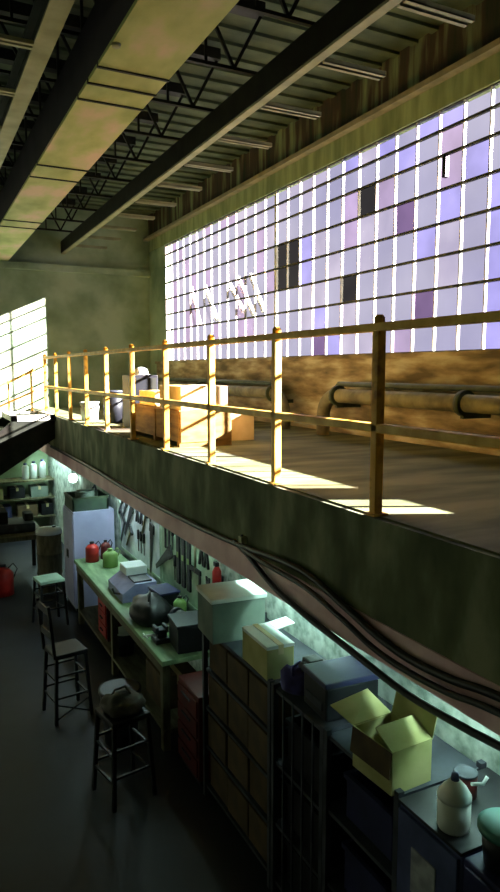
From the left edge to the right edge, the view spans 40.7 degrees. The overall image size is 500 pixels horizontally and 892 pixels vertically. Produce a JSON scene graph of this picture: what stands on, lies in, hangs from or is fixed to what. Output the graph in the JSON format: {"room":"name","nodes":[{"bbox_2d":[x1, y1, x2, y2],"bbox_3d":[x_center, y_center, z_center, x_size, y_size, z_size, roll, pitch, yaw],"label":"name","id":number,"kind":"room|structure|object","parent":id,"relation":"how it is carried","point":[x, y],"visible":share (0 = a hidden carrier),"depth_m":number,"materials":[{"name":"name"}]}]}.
{"room":"factory floor","nodes":[
{"label":"factory floor","id":0,"kind":"room"},
{"bbox_2d":[0,207,150,526],"bbox_3d":[-7.612,-1.484,13.245,12.300,7.000,0.250,-3,7,-26],"label":"wall","id":1,"kind":"structure","parent":0,"point":[48,313],"depth_m":14.79,"materials":[{"name":"paint"}]},
{"bbox_2d":[0,0,74,167],"bbox_3d":[-1.634,-3.156,4.560,0.795,0.270,20.200,-3,7,-26],"label":"steel beam","id":2,"kind":"structure","parent":1,"relation":"attached to","point":[47,19],"depth_m":5.57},
{"bbox_2d":[0,191,74,232],"bbox_3d":[-8.034,-4.382,11.373,10.070,0.640,0.120,-3,7,-26],"label":"joist","id":3,"kind":"object","parent":2,"relation":"on","point":[71,202],"visible":0.29,"depth_m":13.47,"materials":[{"name":"metal"}]},
{"bbox_2d":[0,177,86,222],"bbox_3d":[-7.579,-4.280,10.466,10.070,0.640,0.120,-3,7,-26],"label":"joist","id":4,"kind":"object","parent":2,"relation":"on","point":[77,188],"visible":0.23,"depth_m":12.55,"materials":[{"name":"metal"}]},
{"bbox_2d":[0,86,157,163],"bbox_3d":[-5.755,-3.871,6.840,10.070,0.640,0.120,-3,7,-26],"label":"joist","id":5,"kind":"object","parent":2,"relation":"on","point":[144,116],"visible":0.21,"depth_m":8.88,"materials":[{"name":"metal"}]},
{"bbox_2d":[0,0,220,112],"bbox_3d":[-4.843,-3.666,5.026,10.070,0.640,0.120,-3,7,-26],"label":"joist","id":6,"kind":"object","parent":2,"relation":"on","point":[22,11],"visible":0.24,"depth_m":6.54,"materials":[{"name":"metal"}]},
{"bbox_2d":[0,0,265,75],"bbox_3d":[-4.386,-3.564,4.120,10.070,0.640,0.120,-3,7,-26],"label":"joist","id":7,"kind":"object","parent":2,"relation":"on","point":[232,67],"visible":0.31,"depth_m":6.18,"materials":[{"name":"metal"}]},
{"bbox_2d":[234,0,314,26],"bbox_3d":[-3.930,-3.462,3.213,10.070,0.640,0.120,-3,7,-26],"label":"joist","id":8,"kind":"object","parent":2,"relation":"on","point":[287,15],"visible":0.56,"depth_m":5.31,"materials":[{"name":"metal"}]},
{"bbox_2d":[0,261,150,277],"bbox_3d":[-7.663,-3.634,12.769,12.000,0.140,0.120,-3,7,-26],"label":"trim","id":9,"kind":"structure","parent":1,"relation":"attached to","point":[3,264],"depth_m":14.62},
{"bbox_2d":[0,0,238,260],"bbox_3d":[-0.804,-3.078,4.986,0.570,0.500,20.200,-3,7,-26],"label":"boxed beam","id":10,"kind":"structure","parent":1,"relation":"attached to","point":[124,52],"depth_m":5.69,"materials":[{"name":"metal"}]},
{"bbox_2d":[30,408,499,685],"bbox_3d":[-0.241,0.473,5.670,0.040,0.570,20.200,-3,7,-26],"label":"concrete beam","id":11,"kind":"structure","parent":1,"relation":"attached to","point":[442,594],"depth_m":4.03,"materials":[{"name":"concrete"}]},
{"bbox_2d":[60,0,474,253],"bbox_3d":[0.750,-3.289,5.744,0.726,0.270,20.200,-3,7,-26],"label":"steel beam","id":12,"kind":"structure","parent":1,"relation":"attached to","point":[346,19],"depth_m":6.41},
{"bbox_2d":[0,161,100,210],"bbox_3d":[-7.122,-4.177,9.559,10.070,0.640,0.120,-3,7,-26],"label":"joist","id":13,"kind":"object","parent":12,"relation":"on","point":[7,162],"visible":0.2,"depth_m":11.63,"materials":[{"name":"metal"}]},
{"bbox_2d":[0,144,116,197],"bbox_3d":[-6.667,-4.075,8.653,10.070,0.640,0.120,-3,7,-26],"label":"joist","id":14,"kind":"object","parent":12,"relation":"on","point":[18,148],"visible":0.18,"depth_m":10.70,"materials":[{"name":"metal"}]},
{"bbox_2d":[1,119,135,182],"bbox_3d":[-6.210,-3.973,7.746,10.070,0.640,0.120,-3,7,-26],"label":"joist","id":15,"kind":"object","parent":12,"relation":"on","point":[120,140],"visible":0.27,"depth_m":9.79,"materials":[{"name":"metal"}]},
{"bbox_2d":[0,47,185,140],"bbox_3d":[-5.298,-3.768,5.933,10.070,0.640,0.120,-3,7,-26],"label":"joist","id":16,"kind":"object","parent":12,"relation":"on","point":[7,56],"visible":0.23,"depth_m":7.92,"materials":[{"name":"metal"}]},
{"bbox_2d":[39,444,499,735],"bbox_3d":[-0.232,0.865,5.719,0.080,0.220,20.200,-3,7,-26],"label":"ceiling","id":17,"kind":"structure","parent":1,"relation":"attached to","point":[229,555],"depth_m":4.31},
{"bbox_2d":[50,445,499,702],"bbox_3d":[-0.876,0.626,6.830,0.055,0.219,12.400,-3,7,-26],"label":"cable","id":18,"kind":"object","parent":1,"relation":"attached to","point":[488,692],"visible":1,"depth_m":3.97,"materials":[{"name":"black rubber"}]},
{"bbox_2d":[233,539,499,750],"bbox_3d":[0.863,1.134,3.375,0.040,0.368,4.408,-3,7,-26],"label":"cable","id":19,"kind":"object","parent":1,"relation":"hanging from","point":[486,739],"visible":0.91,"depth_m":3.67,"materials":[{"name":"black rubber"}]},
{"bbox_2d":[239,547,499,717],"bbox_3d":[0.889,1.082,3.281,0.066,0.199,4.422,-3,7,-26],"label":"cable","id":20,"kind":"object","parent":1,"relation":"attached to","point":[479,704],"visible":1,"depth_m":3.61,"materials":[{"name":"black rubber"}]},
{"bbox_2d":[0,539,286,891],"bbox_3d":[-4.248,3.186,3.960,9.600,0.200,20.200,-3,7,-26],"label":"floor","id":21,"kind":"structure","parent":0,"point":[58,833],"depth_m":5.54,"materials":[{"name":"concrete"}]},
{"bbox_2d":[0,563,17,597],"bbox_3d":[-3.894,2.092,10.597,0.340,0.487,0.340,2,7,18],"label":"can","id":22,"kind":"object","parent":21,"relation":"on","point":[7,575],"visible":1,"depth_m":10.50,"materials":[{"name":"red metal"}]},
{"bbox_2d":[0,508,38,565],"bbox_3d":[-4.037,1.652,11.544,0.870,1.150,1.100,-3,7,-26],"label":"table","id":23,"kind":"object","parent":21,"relation":"on","point":[23,528],"visible":0.86,"depth_m":11.26,"materials":[{"name":"brown wood"}]},
{"bbox_2d":[0,475,54,517],"bbox_3d":[-5.074,1.278,14.187,1.950,1.300,0.550,-3,7,-26],"label":"storage rack","id":24,"kind":"object","parent":21,"relation":"on","point":[48,477],"visible":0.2,"depth_m":14.18,"materials":[{"name":"metal"}]},
{"bbox_2d":[7,485,24,498],"bbox_3d":[-4.917,0.967,14.174,0.300,0.222,0.364,-3,7,-26],"label":"box","id":25,"kind":"object","parent":24,"relation":"on","point":[16,491],"visible":1,"depth_m":14.03,"materials":[{"name":"black metal"}]},
{"bbox_2d":[22,463,28,479],"bbox_3d":[-4.738,0.531,14.215,0.140,0.340,0.140,-3,7,-26],"label":"canister","id":26,"kind":"object","parent":24,"relation":"on","point":[25,469],"visible":1,"depth_m":14.16,"materials":[{"name":"white plastic"}]},
{"bbox_2d":[16,502,37,516],"bbox_3d":[-4.738,1.344,14.306,0.400,0.242,0.364,-3,7,-26],"label":"box","id":27,"kind":"object","parent":24,"relation":"on","point":[26,506],"visible":0.88,"depth_m":14.18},
{"bbox_2d":[0,475,53,483],"bbox_3d":[-5.074,0.727,14.124,1.940,0.030,0.540,-3,7,-26],"label":"shelf","id":28,"kind":"object","parent":24,"relation":"attached to","point":[18,479],"depth_m":14.18,"materials":[{"name":"brown wood"}]},
{"bbox_2d":[0,492,54,501],"bbox_3d":[-5.074,1.095,14.166,1.940,0.030,0.540,-3,7,-26],"label":"shelf","id":29,"kind":"object","parent":24,"relation":"attached to","point":[50,495],"depth_m":14.15,"materials":[{"name":"brown wood"}]},
{"bbox_2d":[30,461,36,478],"bbox_3d":[-4.586,0.507,14.288,0.140,0.370,0.140,-3,7,-26],"label":"canister","id":30,"kind":"object","parent":24,"relation":"on","point":[33,467],"visible":1,"depth_m":14.24,"materials":[{"name":"white plastic"}]},
{"bbox_2d":[12,511,54,517],"bbox_3d":[-5.074,1.492,14.211,1.940,0.030,0.540,-3,7,-26],"label":"shelf","id":31,"kind":"object","parent":24,"relation":"attached to","point":[13,514],"depth_m":14.26,"materials":[{"name":"brown wood"}]},
{"bbox_2d":[28,483,47,496],"bbox_3d":[-4.515,0.944,14.374,0.350,0.222,0.364,-3,7,-26],"label":"box","id":32,"kind":"object","parent":24,"relation":"on","point":[35,490],"visible":1,"depth_m":14.23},
{"bbox_2d":[39,459,45,477],"bbox_3d":[-4.425,0.483,14.367,0.140,0.400,0.140,-3,7,-26],"label":"canister","id":33,"kind":"object","parent":24,"relation":"on","point":[42,465],"visible":1,"depth_m":14.31,"materials":[{"name":"white plastic"}]},
{"bbox_2d":[39,500,53,514],"bbox_3d":[-4.380,1.324,14.484,0.250,0.242,0.364,-3,7,-26],"label":"box","id":34,"kind":"object","parent":24,"relation":"on","point":[45,507],"visible":1,"depth_m":14.34,"materials":[{"name":"cardboard"}]},
{"bbox_2d":[0,364,55,475],"bbox_3d":[-5.367,0.362,11.883,3.600,3.637,1.350,-3,7,-26],"label":"stair","id":35,"kind":"structure","parent":21,"relation":"on","point":[22,433],"depth_m":11.82,"materials":[{"name":"metal"}]},
{"bbox_2d":[36,525,62,594],"bbox_3d":[-3.178,1.793,10.698,0.400,1.060,0.400,-3,7,-26],"label":"drum","id":36,"kind":"object","parent":21,"relation":"on","point":[49,540],"visible":0.88,"depth_m":10.54,"materials":[{"name":"brown metal"}]},
{"bbox_2d":[31,573,68,624],"bbox_3d":[-2.785,2.146,9.360,0.400,0.662,0.400,-5,8,-35],"label":"stool","id":37,"kind":"object","parent":21,"relation":"on","point":[51,578],"visible":0.95,"depth_m":9.31,"materials":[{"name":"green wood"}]},
{"bbox_2d":[36,597,93,725],"bbox_3d":[-1.895,2.143,6.879,0.434,1.223,0.400,-5,8,-35],"label":"stool","id":38,"kind":"object","parent":21,"relation":"on","point":[58,651],"visible":1,"depth_m":6.84,"materials":[{"name":"wood"}]},
{"bbox_2d":[63,505,114,611],"bbox_3d":[-2.432,1.642,10.156,0.632,1.480,0.660,-3,7,-26],"label":"locker","id":39,"kind":"object","parent":21,"relation":"on","point":[80,527],"visible":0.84,"depth_m":9.85,"materials":[{"name":"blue metal"}]},
{"bbox_2d":[64,484,108,511],"bbox_3d":[-2.442,0.751,10.045,0.540,0.316,0.570,-3,7,-26],"label":"crate","id":40,"kind":"object","parent":39,"relation":"on","point":[100,500],"depth_m":9.86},
{"bbox_2d":[98,678,140,747],"bbox_3d":[-1.233,2.547,6.417,0.400,0.520,0.400,-3,7,-26],"label":"bin","id":41,"kind":"object","parent":21,"relation":"on","point":[107,687],"visible":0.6,"depth_m":6.34,"materials":[{"name":"grey metal"}]},
{"bbox_2d":[92,707,156,812],"bbox_3d":[-1.055,2.539,5.606,0.400,0.722,0.400,-5,8,-38],"label":"stool","id":42,"kind":"object","parent":21,"relation":"on","point":[114,724],"visible":0.83,"depth_m":5.54,"materials":[{"name":"black metal"}]},
{"bbox_2d":[100,685,145,718],"bbox_3d":[-1.046,2.076,5.550,0.361,0.210,0.363,-3,7,-26],"label":"cloth bag","id":43,"kind":"object","parent":42,"relation":"on","point":[125,702],"visible":1,"depth_m":5.47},
{"bbox_2d":[74,554,209,751],"bbox_3d":[-1.323,2.188,7.907,0.660,0.900,3.700,-3,7,-26],"label":"workbench","id":44,"kind":"object","parent":21,"relation":"on","point":[133,666],"depth_m":7.55,"materials":[{"name":"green wood"}]},
{"bbox_2d":[85,541,100,562],"bbox_3d":[-2.164,1.444,9.253,0.187,0.277,0.180,2,7,16],"label":"can","id":45,"kind":"object","parent":44,"relation":"on","point":[91,550],"visible":1,"depth_m":9.19,"materials":[{"name":"red metal"}]},
{"bbox_2d":[100,539,112,558],"bbox_3d":[-2.007,1.434,9.387,0.149,0.267,0.140,2,7,15],"label":"can","id":46,"kind":"object","parent":44,"relation":"on","point":[105,545],"visible":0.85,"depth_m":9.34,"materials":[{"name":"red metal"}]},
{"bbox_2d":[103,547,119,567],"bbox_3d":[-1.867,1.485,9.019,0.200,0.247,0.206,2,7,20],"label":"can","id":47,"kind":"object","parent":44,"relation":"on","point":[110,557],"visible":1,"depth_m":8.94,"materials":[{"name":"green metal"}]},
{"bbox_2d":[117,626,134,656],"bbox_3d":[-1.469,2.289,7.898,0.275,0.280,0.277,-3,7,-26],"label":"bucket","id":48,"kind":"object","parent":44,"relation":"on","point":[126,643],"visible":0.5,"depth_m":7.80,"materials":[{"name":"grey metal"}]},
{"bbox_2d":[80,605,178,733],"bbox_3d":[-1.323,2.441,7.935,0.600,0.030,3.600,-3,7,-26],"label":"shelf","id":49,"kind":"object","parent":44,"relation":"attached to","point":[133,666],"depth_m":7.55,"materials":[{"name":"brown wood"}]},
{"bbox_2d":[108,560,156,602],"bbox_3d":[-1.435,1.584,7.906,0.501,0.300,0.620,-3,7,-26],"label":"machine","id":50,"kind":"object","parent":44,"relation":"on","point":[133,579],"visible":0.99,"depth_m":7.83,"materials":[{"name":"grey plastic"}]},
{"bbox_2d":[120,560,146,575],"bbox_3d":[-1.403,1.462,8.099,0.260,0.100,0.280,-3,7,-26],"label":"box","id":51,"kind":"object","parent":50,"relation":"on","point":[128,568],"depth_m":8.01,"materials":[{"name":"cardboard"}]},
{"bbox_2d":[129,591,173,626],"bbox_3d":[-1.050,1.681,7.086,0.458,0.290,0.595,-3,7,-26],"label":"cloth bag","id":52,"kind":"object","parent":44,"relation":"on","point":[145,610],"visible":0.91,"depth_m":6.92,"materials":[{"name":"fabric"}]},
{"bbox_2d":[143,622,169,644],"bbox_3d":[-0.911,1.813,6.496,0.240,0.160,0.160,-3,7,-26],"label":"bench vise","id":53,"kind":"object","parent":44,"relation":"on","point":[159,636],"visible":1,"depth_m":6.47,"materials":[{"name":"grey metal"}]},
{"bbox_2d":[148,583,179,605],"bbox_3d":[-0.960,1.682,7.526,0.244,0.190,0.344,-4,8,-32],"label":"box","id":54,"kind":"object","parent":44,"relation":"on","point":[167,591],"visible":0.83,"depth_m":7.43,"materials":[{"name":"black metal"}]},
{"bbox_2d":[146,658,195,708],"bbox_3d":[-0.804,2.378,6.839,0.360,0.342,0.504,-3,7,-26],"label":"carton","id":55,"kind":"object","parent":44,"relation":"on","point":[152,673],"visible":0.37,"depth_m":6.68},
{"bbox_2d":[173,595,188,610],"bbox_3d":[-0.737,1.698,7.130,0.149,0.247,0.140,2,7,15],"label":"can","id":56,"kind":"object","parent":44,"relation":"on","point":[180,602],"visible":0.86,"depth_m":7.09,"materials":[{"name":"green metal"}]},
{"bbox_2d":[167,610,208,653],"bbox_3d":[-0.527,1.765,6.437,0.444,0.270,0.364,-2,7,-21],"label":"box","id":57,"kind":"object","parent":44,"relation":"on","point":[185,636],"visible":0.5,"depth_m":6.27,"materials":[{"name":"black metal"}]},
{"bbox_2d":[177,670,210,785],"bbox_3d":[-0.318,2.457,5.968,0.552,0.800,0.480,-3,7,-26],"label":"toolbox","id":58,"kind":"object","parent":21,"relation":"on","point":[190,710],"visible":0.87,"depth_m":5.79,"materials":[{"name":"red metal"}]},
{"bbox_2d":[202,612,326,888],"bbox_3d":[0.128,2.207,5.145,0.576,1.480,1.166,-3,7,-26],"label":"shelving","id":59,"kind":"object","parent":21,"relation":"on","point":[235,647],"visible":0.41,"depth_m":4.99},
{"bbox_2d":[208,713,227,765],"bbox_3d":[-0.057,2.325,5.476,0.470,0.272,0.349,-3,7,-26],"label":"carton","id":60,"kind":"object","parent":59,"relation":"on","point":[217,736],"visible":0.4,"depth_m":5.34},
{"bbox_2d":[209,675,228,725],"bbox_3d":[-0.049,1.997,5.443,0.470,0.272,0.349,-3,7,-27],"label":"carton","id":61,"kind":"object","parent":59,"relation":"on","point":[218,696],"visible":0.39,"depth_m":5.31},
{"bbox_2d":[209,641,229,684],"bbox_3d":[-0.043,1.668,5.409,0.470,0.272,0.349,-3,7,-25],"label":"carton","id":62,"kind":"object","parent":59,"relation":"on","point":[218,653],"visible":0.3,"depth_m":5.27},
{"bbox_2d":[210,753,228,806],"bbox_3d":[-0.041,2.672,5.523,0.470,0.272,0.349,-3,7,-26],"label":"carton","id":63,"kind":"object","parent":59,"relation":"on","point":[219,777],"visible":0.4,"depth_m":5.41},
{"bbox_2d":[196,579,266,644],"bbox_3d":[-0.151,1.298,5.313,0.454,0.350,0.394,-3,7,-22],"label":"box","id":64,"kind":"object","parent":59,"relation":"on","point":[224,608],"visible":0.93,"depth_m":5.16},
{"bbox_2d":[228,694,248,748],"bbox_3d":[0.120,2.033,5.122,0.470,0.272,0.349,-3,7,-26],"label":"carton","id":65,"kind":"object","parent":59,"relation":"on","point":[238,717],"visible":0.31,"depth_m":5.01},
{"bbox_2d":[228,735,249,791],"bbox_3d":[0.115,2.361,5.156,0.470,0.272,0.349,-3,7,-26],"label":"carton","id":66,"kind":"object","parent":59,"relation":"on","point":[238,761],"visible":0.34,"depth_m":5.03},
{"bbox_2d":[228,652,250,705],"bbox_3d":[0.115,1.705,5.082,0.470,0.272,0.349,-3,7,-27],"label":"carton","id":67,"kind":"object","parent":59,"relation":"on","point":[238,673],"visible":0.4,"depth_m":4.96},
{"bbox_2d":[228,777,250,836],"bbox_3d":[0.114,2.709,5.195,0.470,0.272,0.349,-3,7,-27],"label":"carton","id":68,"kind":"object","parent":59,"relation":"on","point":[238,804],"visible":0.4,"depth_m":5.07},
{"bbox_2d":[248,715,287,773],"bbox_3d":[0.272,2.070,4.792,0.470,0.272,0.349,-3,7,-25],"label":"carton","id":69,"kind":"object","parent":59,"relation":"on","point":[257,736],"visible":0.22,"depth_m":4.67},
{"bbox_2d":[249,804,286,866],"bbox_3d":[0.278,2.745,4.871,0.470,0.272,0.349,-3,7,-26],"label":"carton","id":70,"kind":"object","parent":59,"relation":"on","point":[257,825],"visible":0.22,"depth_m":4.76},
{"bbox_2d":[242,616,294,679],"bbox_3d":[0.188,1.411,4.729,0.354,0.256,0.412,-3,7,-25],"label":"carton","id":71,"kind":"object","parent":59,"relation":"on","point":[266,649],"visible":0.99,"depth_m":4.60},
{"bbox_2d":[250,760,287,818],"bbox_3d":[0.285,2.397,4.835,0.470,0.272,0.349,-3,7,-26],"label":"carton","id":72,"kind":"object","parent":59,"relation":"on","point":[258,781],"visible":0.15,"depth_m":4.71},
{"bbox_2d":[249,671,299,727],"bbox_3d":[0.279,1.742,4.758,0.470,0.272,0.349,-3,7,-26],"label":"carton","id":73,"kind":"object","parent":59,"relation":"on","point":[257,687],"visible":0.23,"depth_m":4.64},
{"bbox_2d":[270,682,392,891],"bbox_3d":[0.535,2.299,4.337,0.576,1.480,0.626,-3,7,-26],"label":"shelving","id":74,"kind":"object","parent":21,"relation":"on","point":[297,702],"visible":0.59,"depth_m":4.23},
{"bbox_2d":[280,660,303,695],"bbox_3d":[0.293,1.465,4.322,0.203,0.188,0.255,-3,7,-26],"label":"cloth bag","id":75,"kind":"object","parent":74,"relation":"on","point":[292,677],"visible":0.63,"depth_m":4.24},
{"bbox_2d":[298,654,322,671],"bbox_3d":[0.383,1.454,4.283,0.145,0.220,0.110,-3,7,-26],"label":"projector","id":76,"kind":"object","parent":74,"relation":"on","point":[312,658],"visible":0.18,"depth_m":4.25,"materials":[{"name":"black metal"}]},
{"bbox_2d":[302,655,379,721],"bbox_3d":[0.551,1.468,4.099,0.380,0.235,0.300,-3,7,-23],"label":"storage bin","id":77,"kind":"object","parent":74,"relation":"on","point":[326,682],"visible":0.77,"depth_m":4.00,"materials":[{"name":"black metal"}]},
{"bbox_2d":[321,727,486,891],"bbox_3d":[0.826,2.364,3.759,0.576,1.480,0.666,-3,7,-26],"label":"shelving","id":78,"kind":"object","parent":21,"relation":"on","point":[444,758],"visible":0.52,"depth_m":3.70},
{"bbox_2d":[341,838,390,891],"bbox_3d":[0.823,2.413,3.769,0.448,0.280,0.448,-3,7,-26],"label":"storage bin","id":79,"kind":"object","parent":78,"relation":"on","point":[361,873],"visible":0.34,"depth_m":3.78,"materials":[{"name":"blue plastic"}]},
{"bbox_2d":[344,768,393,860],"bbox_3d":[0.823,1.976,3.720,0.448,0.260,0.428,-3,7,-26],"label":"storage bin","id":80,"kind":"object","parent":78,"relation":"on","point":[369,807],"visible":0.36,"depth_m":3.65,"materials":[{"name":"blue plastic"}]},
{"bbox_2d":[330,688,436,796],"bbox_3d":[0.681,1.503,3.539,0.315,0.340,0.500,-4,7,-30],"label":"carton","id":81,"kind":"object","parent":78,"relation":"on","point":[393,749],"visible":0.96,"depth_m":3.40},
{"bbox_2d":[396,767,499,891],"bbox_3d":[1.048,2.428,3.253,0.618,1.465,0.414,-3,7,-26],"label":"cabinet","id":82,"kind":"object","parent":21,"relation":"on","point":[429,859],"visible":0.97,"depth_m":3.10,"materials":[{"name":"black metal"}]},
{"bbox_2d":[437,771,488,836],"bbox_3d":[0.953,1.585,3.043,0.232,0.257,0.152,-3,7,-26],"label":"jug","id":83,"kind":"object","parent":82,"relation":"on","point":[454,799],"visible":1,"depth_m":2.98,"materials":[{"name":"white plastic"}]},
{"bbox_2d":[453,764,478,800],"bbox_3d":[1.042,1.630,3.262,0.116,0.120,0.116,-3,7,-26],"label":"tin","id":84,"kind":"object","parent":82,"relation":"on","point":[468,774],"visible":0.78,"depth_m":3.23,"materials":[{"name":"red metal"}]},
{"bbox_2d":[463,850,499,891],"bbox_3d":[1.282,2.486,2.809,0.580,1.450,0.580,-3,7,-26],"label":"cabinet","id":85,"kind":"object","parent":21,"relation":"on","point":[477,877],"visible":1,"depth_m":2.80,"materials":[{"name":"blue metal"}]},
{"bbox_2d":[477,807,499,875],"bbox_3d":[1.074,1.663,2.820,0.240,0.180,0.240,-3,7,-26],"label":"tub","id":86,"kind":"object","parent":85,"relation":"on","point":[488,820],"visible":1,"depth_m":2.79,"materials":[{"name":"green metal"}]},
{"bbox_2d":[0,0,483,215],"bbox_3d":[-3.107,-3.990,3.725,12.650,0.185,20.700,-3,7,-26],"label":"ceiling","id":87,"kind":"structure","parent":0,"point":[398,29],"depth_m":8.12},
{"bbox_2d":[33,406,499,555],"bbox_3d":[0.985,0.399,6.278,2.700,0.580,20.200,-3,7,-26],"label":"floor","id":88,"kind":"structure","parent":0,"point":[451,494],"depth_m":5.36,"materials":[{"name":"wood"}]},
{"bbox_2d":[79,401,99,420],"bbox_3d":[-2.592,-0.564,10.894,0.316,0.300,0.318,-3,7,-26],"label":"bucket","id":89,"kind":"object","parent":88,"relation":"on","point":[93,405],"visible":0.8,"depth_m":10.79,"materials":[{"name":"white plastic"}]},
{"bbox_2d":[102,390,122,423],"bbox_3d":[-2.100,-0.604,10.351,0.340,0.500,0.340,-3,7,-26],"label":"waste bin","id":90,"kind":"object","parent":88,"relation":"on","point":[115,404],"visible":0.66,"depth_m":10.24,"materials":[{"name":"black metal"}]},
{"bbox_2d":[122,375,157,427],"bbox_3d":[-1.560,-0.639,9.597,0.400,0.740,0.415,-3,7,-26],"label":"base cabinet","id":91,"kind":"object","parent":88,"relation":"on","point":[142,382],"visible":0.33,"depth_m":9.44,"materials":[{"name":"wood"}]},
{"bbox_2d":[135,403,231,447],"bbox_3d":[-0.844,-0.275,7.926,0.600,0.390,1.700,-3,7,-26],"label":"wooden crate","id":92,"kind":"object","parent":88,"relation":"on","point":[188,428],"visible":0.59,"depth_m":7.24,"materials":[{"name":"brown wood"}]},
{"bbox_2d":[139,390,159,405],"bbox_3d":[-1.041,-0.593,8.241,0.460,0.172,0.604,-3,7,-26],"label":"carton","id":93,"kind":"object","parent":92,"relation":"on","point":[146,393],"visible":0.4,"depth_m":8.06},
{"bbox_2d":[160,385,227,409],"bbox_3d":[-0.634,-0.547,7.472,0.540,0.252,0.684,-3,7,-26],"label":"carton","id":94,"kind":"object","parent":92,"relation":"on","point":[190,393],"visible":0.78,"depth_m":7.17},
{"bbox_2d":[158,382,292,428],"bbox_3d":[-0.627,-0.818,11.791,0.443,0.603,5.515,-3,7,-26],"label":"pipe","id":95,"kind":"object","parent":88,"relation":"on","point":[233,390],"visible":0.45,"depth_m":9.99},
{"bbox_2d":[158,378,271,384],"bbox_3d":[-0.754,-1.054,11.889,0.057,0.250,5.180,-3,7,-26],"label":"conduit","id":96,"kind":"object","parent":95,"relation":"on","point":[159,379],"visible":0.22,"depth_m":11.05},
{"bbox_2d":[232,413,253,440],"bbox_3d":[-0.263,-0.268,7.994,0.420,0.362,0.554,-3,7,-26],"label":"carton","id":97,"kind":"object","parent":88,"relation":"on","point":[242,425],"visible":0.32,"depth_m":7.78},
{"bbox_2d":[43,310,499,516],"bbox_3d":[-0.832,-0.509,6.795,0.100,1.110,13.975,-3,7,-26],"label":"guard railing","id":98,"kind":"object","parent":88,"relation":"on","point":[377,427],"visible":0.98,"depth_m":4.70,"materials":[{"name":"metal"}]},
{"bbox_2d":[316,385,499,434],"bbox_3d":[3.692,0.140,3.203,0.443,0.623,12.165,-3,7,-26],"label":"pipe","id":99,"kind":"object","parent":88,"relation":"on","point":[467,405],"visible":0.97,"depth_m":6.78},
{"bbox_2d":[335,382,499,392],"bbox_3d":[3.816,-0.120,3.076,0.308,0.170,11.880,-3,7,-26],"label":"conduit","id":100,"kind":"object","parent":99,"relation":"attached to","point":[396,386],"visible":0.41,"depth_m":6.76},
{"bbox_2d":[47,455,499,774],"bbox_3d":[0.135,1.788,6.007,0.200,2.120,20.200,-3,7,-26],"label":"wall","id":101,"kind":"structure","parent":0,"point":[304,631],"depth_m":5.00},
{"bbox_2d":[119,500,160,580],"bbox_3d":[-1.462,1.097,8.884,0.026,0.910,1.780,-3,7,-26],"label":"pegboard","id":102,"kind":"object","parent":101,"relation":"attached to","point":[131,548],"visible":0.43,"depth_m":8.74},
{"bbox_2d":[149,522,154,572],"bbox_3d":[-1.219,1.273,8.372,0.024,0.663,0.190,-3,7,-26],"label":"wrench","id":103,"kind":"object","parent":102,"relation":"hanging from","point":[151,526],"visible":1,"depth_m":8.37,"materials":[{"name":"metal"}]},
{"bbox_2d":[161,526,216,609],"bbox_3d":[-0.695,1.268,7.359,0.026,0.910,1.610,-3,7,-26],"label":"pegboard","id":104,"kind":"object","parent":101,"relation":"attached to","point":[167,568],"visible":0.29,"depth_m":7.37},
{"bbox_2d":[156,545,172,568],"bbox_3d":[-1.021,1.320,7.978,0.024,0.418,0.605,-3,7,-26],"label":"saw","id":105,"kind":"object","parent":104,"relation":"hanging from","point":[167,555],"visible":0.96,"depth_m":7.89,"materials":[{"name":"metal"}]},
{"bbox_2d":[176,535,180,583],"bbox_3d":[-0.799,1.215,7.520,0.028,0.650,0.091,-3,7,-26],"label":"spirit level","id":106,"kind":"object","parent":104,"relation":"hanging from","point":[178,539],"visible":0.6,"depth_m":7.50,"materials":[{"name":"metal"}]},
{"bbox_2d":[181,538,185,587],"bbox_3d":[-0.728,1.231,7.378,0.028,0.650,0.091,-3,7,-26],"label":"spirit level","id":107,"kind":"object","parent":104,"relation":"hanging from","point":[183,542],"visible":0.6,"depth_m":7.36,"materials":[{"name":"metal"}]},
{"bbox_2d":[186,541,191,592],"bbox_3d":[-0.656,1.247,7.236,0.028,0.650,0.091,-3,7,-26],"label":"spirit level","id":108,"kind":"object","parent":104,"relation":"hanging from","point":[188,545],"visible":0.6,"depth_m":7.22,"materials":[{"name":"metal"}]},
{"bbox_2d":[212,561,223,582],"bbox_3d":[-0.314,1.264,6.510,0.105,0.290,0.090,-3,7,-26],"label":"fire extinguisher","id":109,"kind":"object","parent":101,"relation":"attached to","point":[217,577],"visible":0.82,"depth_m":6.47,"materials":[{"name":"red metal"}]},
{"bbox_2d":[148,0,499,374],"bbox_3d":[2.246,-0.755,6.782,0.120,7.000,20.200,-3,7,-26],"label":"wall","id":110,"kind":"structure","parent":0,"point":[434,52],"depth_m":8.72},
{"bbox_2d":[143,37,499,241],"bbox_3d":[2.139,-3.680,6.398,0.120,0.060,20.200,-3,7,-26],"label":"trim","id":111,"kind":"structure","parent":110,"relation":"attached to","point":[493,47],"depth_m":8.01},
{"bbox_2d":[148,51,499,252],"bbox_3d":[2.239,-3.532,6.466,0.135,0.250,20.200,-3,7,-26],"label":"trim","id":112,"kind":"structure","parent":110,"relation":"attached to","point":[485,73],"depth_m":8.15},
{"bbox_2d":[155,349,499,363],"bbox_3d":[2.286,-0.893,6.449,0.090,0.050,19.600,-3,7,-26],"label":"trim","id":113,"kind":"structure","parent":110,"relation":"attached to","point":[471,352],"depth_m":8.18,"materials":[{"name":"brown wood"}]},
{"bbox_2d":[157,355,499,455],"bbox_3d":[2.304,-0.417,6.512,0.050,0.990,19.600,-3,7,-26],"label":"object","id":114,"kind":"structure","parent":110,"relation":"attached to","point":[305,382],"depth_m":8.20,"materials":[{"name":"wood"}]},
{"bbox_2d":[165,81,499,360],"bbox_3d":[0.774,-2.508,9.528,0.168,2.496,11.467,-3,7,-26],"label":"window","id":115,"kind":"structure","parent":110,"relation":"in","point":[287,255],"depth_m":8.68,"materials":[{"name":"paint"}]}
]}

